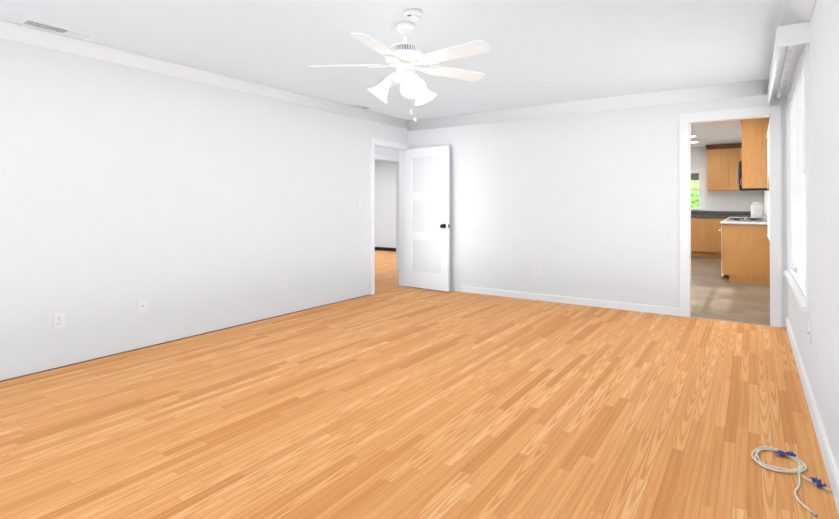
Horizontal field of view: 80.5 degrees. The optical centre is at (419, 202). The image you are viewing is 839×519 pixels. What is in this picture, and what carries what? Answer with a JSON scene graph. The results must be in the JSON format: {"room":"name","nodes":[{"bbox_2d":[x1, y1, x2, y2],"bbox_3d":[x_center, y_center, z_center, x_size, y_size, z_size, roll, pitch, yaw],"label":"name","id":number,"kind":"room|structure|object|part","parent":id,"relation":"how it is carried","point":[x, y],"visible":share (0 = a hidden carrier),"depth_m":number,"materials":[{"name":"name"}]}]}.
{"room":"empty living room","nodes":[
{"label":"empty living room","id":0,"kind":"room"},
{"bbox_2d":[0,39,407,380],"bbox_3d":[-2.035,-0.175,4.648,0.120,2.780,6.780,0,0,34],"label":"wall","id":1,"kind":"structure","parent":0,"point":[186,208],"depth_m":4.23,"materials":[{"name":"paint"}]},
{"bbox_2d":[53,312,64,329],"bbox_3d":[-2.639,0.865,3.627,0.010,0.116,0.072,0,0,34],"label":"electrical outlet","id":2,"kind":"object","parent":1,"relation":"attached to","point":[58,320],"visible":1,"depth_m":3.62,"materials":[{"name":"white plastic"}]},
{"bbox_2d":[138,298,146,312],"bbox_3d":[-2.301,0.857,4.123,0.017,0.116,0.072,0,0,34],"label":"outlet","id":3,"kind":"object","parent":1,"relation":"attached to","point":[142,305],"visible":1,"depth_m":4.12,"materials":[{"name":"white plastic"}]},
{"bbox_2d":[0,294,369,381],"bbox_3d":[-2.235,1.209,4.233,0.004,0.007,5.640,0,0,34],"label":"baseboard","id":4,"kind":"structure","parent":1,"relation":"attached to","point":[165,342],"depth_m":4.22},
{"bbox_2d":[0,20,408,128],"bbox_3d":[-1.948,-1.156,4.594,0.090,0.100,6.540,0,0,34],"label":"crown molding","id":5,"kind":"structure","parent":1,"relation":"attached to","point":[14,32],"depth_m":4.26,"materials":[{"name":"paint"}]},
{"bbox_2d":[282,278,286,288],"bbox_3d":[-1.464,0.873,5.380,0.010,0.116,0.072,0,0,34],"label":"electrical outlet","id":6,"kind":"object","parent":1,"relation":"attached to","point":[284,283],"visible":1,"depth_m":5.37,"materials":[{"name":"white plastic"}]},
{"bbox_2d":[370,138,408,294],"bbox_3d":[-0.454,0.181,7.005,0.152,2.088,0.896,0,0,34],"label":"door frame","id":7,"kind":"structure","parent":1,"relation":"attached to","point":[400,147],"depth_m":7.02,"materials":[{"name":"paint"}]},
{"bbox_2d":[405,146,449,291],"bbox_3d":[0.088,0.216,6.991,0.781,1.994,0.177,0,0,34],"label":"door leaf","id":8,"kind":"structure","parent":1,"relation":"in","point":[427,218],"depth_m":6.99,"materials":[{"name":"paint"}]},
{"bbox_2d":[375,160,395,247],"bbox_3d":[-0.779,-0.138,12.943,4.830,2.780,0.120,0,0,34],"label":"wall","id":9,"kind":"structure","parent":0,"point":[385,203],"depth_m":12.94,"materials":[{"name":"paint"}]},
{"bbox_2d":[375,247,395,250],"bbox_3d":[-0.733,1.206,12.825,4.630,0.090,0.015,0,0,34],"label":"baseboard","id":10,"kind":"structure","parent":9,"relation":"attached to","point":[385,249],"depth_m":12.92,"materials":[{"name":"black wood"}]},
{"bbox_2d":[375,146,398,156],"bbox_3d":[-0.594,-0.157,8.774,0.120,2.780,8.000,0,0,34],"label":"wall","id":11,"kind":"structure","parent":0,"point":[386,151],"depth_m":8.69,"materials":[{"name":"paint"}]},
{"bbox_2d":[375,154,398,269],"bbox_3d":[-0.611,0.203,8.748,0.140,2.060,1.010,0,0,34],"label":"door frame","id":12,"kind":"structure","parent":11,"relation":"attached to","point":[386,158],"depth_m":9.12,"materials":[{"name":"paint"}]},
{"bbox_2d":[0,0,783,120],"bbox_3d":[-0.113,-1.391,3.364,4.750,0.360,6.780,0,0,34],"label":"ceiling","id":13,"kind":"structure","parent":0,"point":[542,52],"depth_m":3.71,"materials":[{"name":"paint"}]},
{"bbox_2d":[18,18,95,39],"bbox_3d":[-2.521,-1.205,3.461,0.136,0.011,0.416,0,0,34],"label":"ceiling vent","id":14,"kind":"object","parent":13,"relation":"in","point":[54,28],"visible":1,"depth_m":3.44,"materials":[{"name":"white metal"}]},
{"bbox_2d":[350,104,380,111],"bbox_3d":[-0.678,-1.193,6.247,0.136,0.011,0.436,0,0,34],"label":"ceiling vent","id":15,"kind":"object","parent":13,"relation":"in","point":[365,107],"visible":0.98,"depth_m":6.22,"materials":[{"name":"white metal"}]},
{"bbox_2d":[309,22,490,121],"bbox_3d":[-0.077,-0.882,3.341,1.249,0.658,1.268,0,0,34],"label":"ceiling fan","id":16,"kind":"object","parent":13,"relation":"hanging from","point":[405,58],"visible":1,"depth_m":3.29,"materials":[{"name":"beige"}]},
{"bbox_3d":[-0.097,-1.008,3.377,0.264,0.406,0.264,0,0,34],"label":"motor","id":17,"kind":"part","parent":16,"relation":"part of","materials":[{"name":"white metal"}]},
{"bbox_2d":[404,9,422,20],"bbox_3d":[-0.038,-1.192,3.151,0.126,0.041,0.126,0,0,34],"label":"smoke detector","id":18,"kind":"object","parent":13,"relation":"attached to","point":[413,14],"visible":0.98,"depth_m":3.11,"materials":[{"name":"white plastic"}]},
{"bbox_2d":[0,250,838,518],"bbox_3d":[-0.429,1.271,8.206,10.680,0.080,14.490,0,0,34],"label":"floor","id":19,"kind":"structure","parent":0,"point":[402,402],"depth_m":2.77,"materials":[{"name":"brown wood"}]},
{"bbox_2d":[691,219,710,256],"bbox_3d":[6.624,0.799,11.671,0.420,0.895,0.634,0,0,34],"label":"base cabinet","id":20,"kind":"object","parent":19,"relation":"on","point":[705,234],"depth_m":11.40,"materials":[{"name":"brown wood"}]},
{"bbox_2d":[691,215,750,218],"bbox_3d":[6.438,0.322,11.791,2.892,0.060,0.646,0,0,34],"label":"countertop","id":21,"kind":"structure","parent":20,"relation":"on","point":[692,216],"depth_m":11.35,"materials":[{"name":"grey stone"}]},
{"bbox_2d":[711,219,724,257],"bbox_3d":[6.971,0.798,11.439,0.416,0.895,0.634,0,0,34],"label":"base cabinet","id":22,"kind":"object","parent":19,"relation":"on","point":[715,223],"depth_m":11.23,"materials":[{"name":"brown wood"}]},
{"bbox_2d":[690,316,769,325],"bbox_3d":[3.179,1.214,5.092,0.700,0.006,0.025,0,0,34],"label":"trim","id":23,"kind":"structure","parent":19,"relation":"on","point":[730,321],"depth_m":5.08,"materials":[{"name":"metal"}]},
{"bbox_2d":[721,225,769,284],"bbox_3d":[5.115,0.781,7.770,0.614,0.895,0.456,0,0,34],"label":"base cabinet","id":24,"kind":"object","parent":19,"relation":"on","point":[745,251],"depth_m":7.57,"materials":[{"name":"brown wood"}]},
{"bbox_2d":[718,224,723,276],"bbox_3d":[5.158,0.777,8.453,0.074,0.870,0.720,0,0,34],"label":"range","id":25,"kind":"object","parent":24,"relation":"attached to","point":[722,275],"visible":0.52,"depth_m":8.15,"materials":[{"name":"white metal"}]},
{"bbox_2d":[721,217,767,224],"bbox_3d":[6.078,0.320,9.223,0.631,0.040,4.000,0,0,34],"label":"countertop","id":26,"kind":"structure","parent":24,"relation":"on","point":[725,222],"depth_m":7.69,"materials":[{"name":"white stone"}]},
{"bbox_2d":[727,218,763,220],"bbox_3d":[5.440,0.277,8.267,0.506,0.036,0.680,0,0,34],"label":"cooktop","id":27,"kind":"object","parent":26,"relation":"in","point":[743,219],"visible":1,"depth_m":8.18,"materials":[{"name":"metal"}]},
{"bbox_2d":[751,202,762,218],"bbox_3d":[6.163,0.141,9.047,0.192,0.314,0.280,0,0,34],"label":"coffee maker","id":28,"kind":"object","parent":26,"relation":"on","point":[756,209],"visible":0.92,"depth_m":8.94,"materials":[{"name":"white plastic"}]},
{"bbox_2d":[751,446,832,516],"bbox_3d":[1.612,1.190,2.155,0.280,0.029,0.551,0,0,34],"label":"cable coil","id":29,"kind":"object","parent":19,"relation":"on","point":[800,469],"visible":0.98,"depth_m":2.22,"materials":[{"name":"plastic"}]},
{"bbox_2d":[408,94,787,327],"bbox_3d":[1.742,-0.169,6.125,4.750,2.780,0.120,0,0,34],"label":"wall","id":30,"kind":"structure","parent":0,"point":[584,205],"depth_m":5.96,"materials":[{"name":"paint"}]},
{"bbox_2d":[534,266,539,275],"bbox_3d":[1.477,0.857,6.220,0.072,0.116,0.010,0,0,34],"label":"electrical outlet","id":31,"kind":"object","parent":30,"relation":"attached to","point":[536,270],"visible":1,"depth_m":6.22,"materials":[{"name":"white plastic"}]},
{"bbox_2d":[461,286,679,315],"bbox_3d":[1.690,1.179,6.073,2.675,0.085,0.013,0,0,34],"label":"baseboard","id":32,"kind":"structure","parent":30,"relation":"attached to","point":[674,311],"depth_m":5.93,"materials":[{"name":"paint"}]},
{"bbox_2d":[407,79,768,130],"bbox_3d":[1.673,-1.134,6.028,4.510,0.130,0.125,0,0,34],"label":"trim","id":33,"kind":"structure","parent":30,"relation":"attached to","point":[722,91],"depth_m":5.70,"materials":[{"name":"paint"}]},
{"bbox_2d":[679,105,781,327],"bbox_3d":[3.208,0.130,5.141,0.886,2.173,0.156,0,0,34],"label":"door frame","id":34,"kind":"structure","parent":30,"relation":"attached to","point":[772,113],"depth_m":4.99,"materials":[{"name":"paint"}]},
{"bbox_2d":[691,120,741,146],"bbox_3d":[4.565,-1.456,8.951,3.200,0.180,7.710,0,0,34],"label":"ceiling","id":35,"kind":"structure","parent":0,"point":[718,132],"depth_m":9.73,"materials":[{"name":"paint"}]},
{"bbox_2d":[691,147,763,210],"bbox_3d":[6.604,-0.142,12.148,3.020,2.780,0.120,0,0,34],"label":"wall","id":36,"kind":"structure","parent":0,"point":[732,200],"depth_m":11.71,"materials":[{"name":"paint"}]},
{"bbox_2d":[691,169,706,209],"bbox_3d":[6.486,-0.324,12.197,1.030,0.995,0.170,0,0,34],"label":"window","id":37,"kind":"structure","parent":36,"relation":"in","point":[701,183],"depth_m":11.95,"materials":[{"name":"paint"}]},
{"bbox_3d":[6.505,-0.301,12.226,0.770,0.840,0.006,0,0,34],"label":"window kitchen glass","id":38,"kind":"part","parent":37,"relation":"part of","materials":[{"name":"green"}]},
{"bbox_2d":[691,211,750,214],"bbox_3d":[6.611,0.245,12.049,2.892,0.095,0.025,0,0,34],"label":"backsplash","id":39,"kind":"structure","parent":36,"relation":"attached to","point":[692,212],"depth_m":11.69,"materials":[{"name":"grey stone"}]},
{"bbox_2d":[706,143,741,190],"bbox_3d":[7.248,-0.818,11.410,1.116,1.066,0.385,0,0,34],"label":"upper cabinet","id":40,"kind":"object","parent":36,"relation":"attached to","point":[723,160],"visible":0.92,"depth_m":11.39,"materials":[{"name":"brown wood"}]},
{"bbox_2d":[764,191,769,214],"bbox_3d":[5.820,-0.160,8.105,0.180,2.780,7.710,0,0,34],"label":"wall","id":41,"kind":"structure","parent":0,"point":[766,197],"depth_m":9.23,"materials":[{"name":"paint"}]},
{"bbox_2d":[740,117,769,188],"bbox_3d":[5.268,-0.789,7.767,0.349,1.135,0.610,0,0,34],"label":"upper cabinet","id":42,"kind":"object","parent":41,"relation":"attached to","point":[754,154],"visible":0.81,"depth_m":7.51,"materials":[{"name":"brown wood"}]},
{"bbox_2d":[737,161,769,191],"bbox_3d":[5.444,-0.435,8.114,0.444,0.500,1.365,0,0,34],"label":"microwave","id":43,"kind":"object","parent":42,"relation":"attached to","point":[740,182],"visible":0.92,"depth_m":8.13,"materials":[{"name":"metal"}]},
{"bbox_2d":[766,125,769,240],"bbox_3d":[4.500,-0.253,6.353,0.040,1.470,2.270,0,0,34],"label":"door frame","id":44,"kind":"structure","parent":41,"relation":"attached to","point":[768,168],"depth_m":6.92,"materials":[{"name":"paint"}]},
{"bbox_2d":[787,0,838,471],"bbox_3d":[1.810,-0.187,2.070,0.120,2.780,6.780,0,0,34],"label":"wall","id":45,"kind":"structure","parent":0,"point":[819,354],"depth_m":2.40,"materials":[{"name":"paint"}]},
{"bbox_2d":[767,22,809,106],"bbox_3d":[2.889,-1.015,3.933,0.160,0.123,2.250,0,0,34],"label":"valance","id":46,"kind":"object","parent":45,"relation":"attached to","point":[797,36],"visible":0.93,"depth_m":3.43,"materials":[{"name":"paint"}]},
{"bbox_2d":[777,43,809,317],"bbox_3d":[2.972,-0.176,3.880,0.205,1.765,2.200,0,0,34],"label":"window","id":47,"kind":"structure","parent":45,"relation":"in","point":[802,302],"depth_m":3.68,"materials":[{"name":"paint"}]},
{"bbox_3d":[2.897,-1.034,3.933,0.025,0.050,2.200,0,0,34],"label":"valance track rail","id":48,"kind":"part","parent":47,"relation":"part of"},
{"bbox_2d":[788,60,805,298],"bbox_3d":[2.940,-0.140,3.841,0.040,1.542,1.840,0,0,34],"label":"window blinds","id":49,"kind":"object","parent":47,"relation":"attached to","point":[797,175],"visible":0.69,"depth_m":3.85,"materials":[{"name":"paint"}]},
{"bbox_2d":[780,0,815,25],"bbox_3d":[1.709,-1.152,2.143,0.125,0.130,6.540,0,0,34],"label":"trim","id":50,"kind":"structure","parent":45,"relation":"attached to","point":[797,11],"depth_m":2.96,"materials":[{"name":"paint"}]},
{"bbox_2d":[807,322,810,343],"bbox_3d":[2.327,0.777,2.959,0.017,0.116,0.072,0,0,34],"label":"electrical outlet","id":51,"kind":"object","parent":45,"relation":"attached to","point":[809,332],"visible":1,"depth_m":2.96,"materials":[{"name":"white plastic"}]},
{"bbox_2d":[786,317,838,513],"bbox_3d":[1.754,1.151,2.102,0.016,0.105,6.540,0,0,34],"label":"baseboard","id":52,"kind":"structure","parent":45,"relation":"attached to","point":[829,461],"depth_m":2.52,"materials":[{"name":"paint"}]},
{"label":"outside","id":53,"kind":"structure","parent":0,"visible":0},
{"bbox_2d":[691,180,698,207],"bbox_3d":[7.595,0.307,14.145,5.400,1.900,1.055,0,0,34],"label":"hedge","id":54,"kind":"object","parent":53,"point":[694,202],"depth_m":13.94,"materials":[{"name":"green plant"}]},
{"bbox_2d":[691,173,698,179],"bbox_3d":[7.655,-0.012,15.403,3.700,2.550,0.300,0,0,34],"label":"house","id":55,"kind":"structure","parent":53,"point":[694,177],"depth_m":14.82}
]}

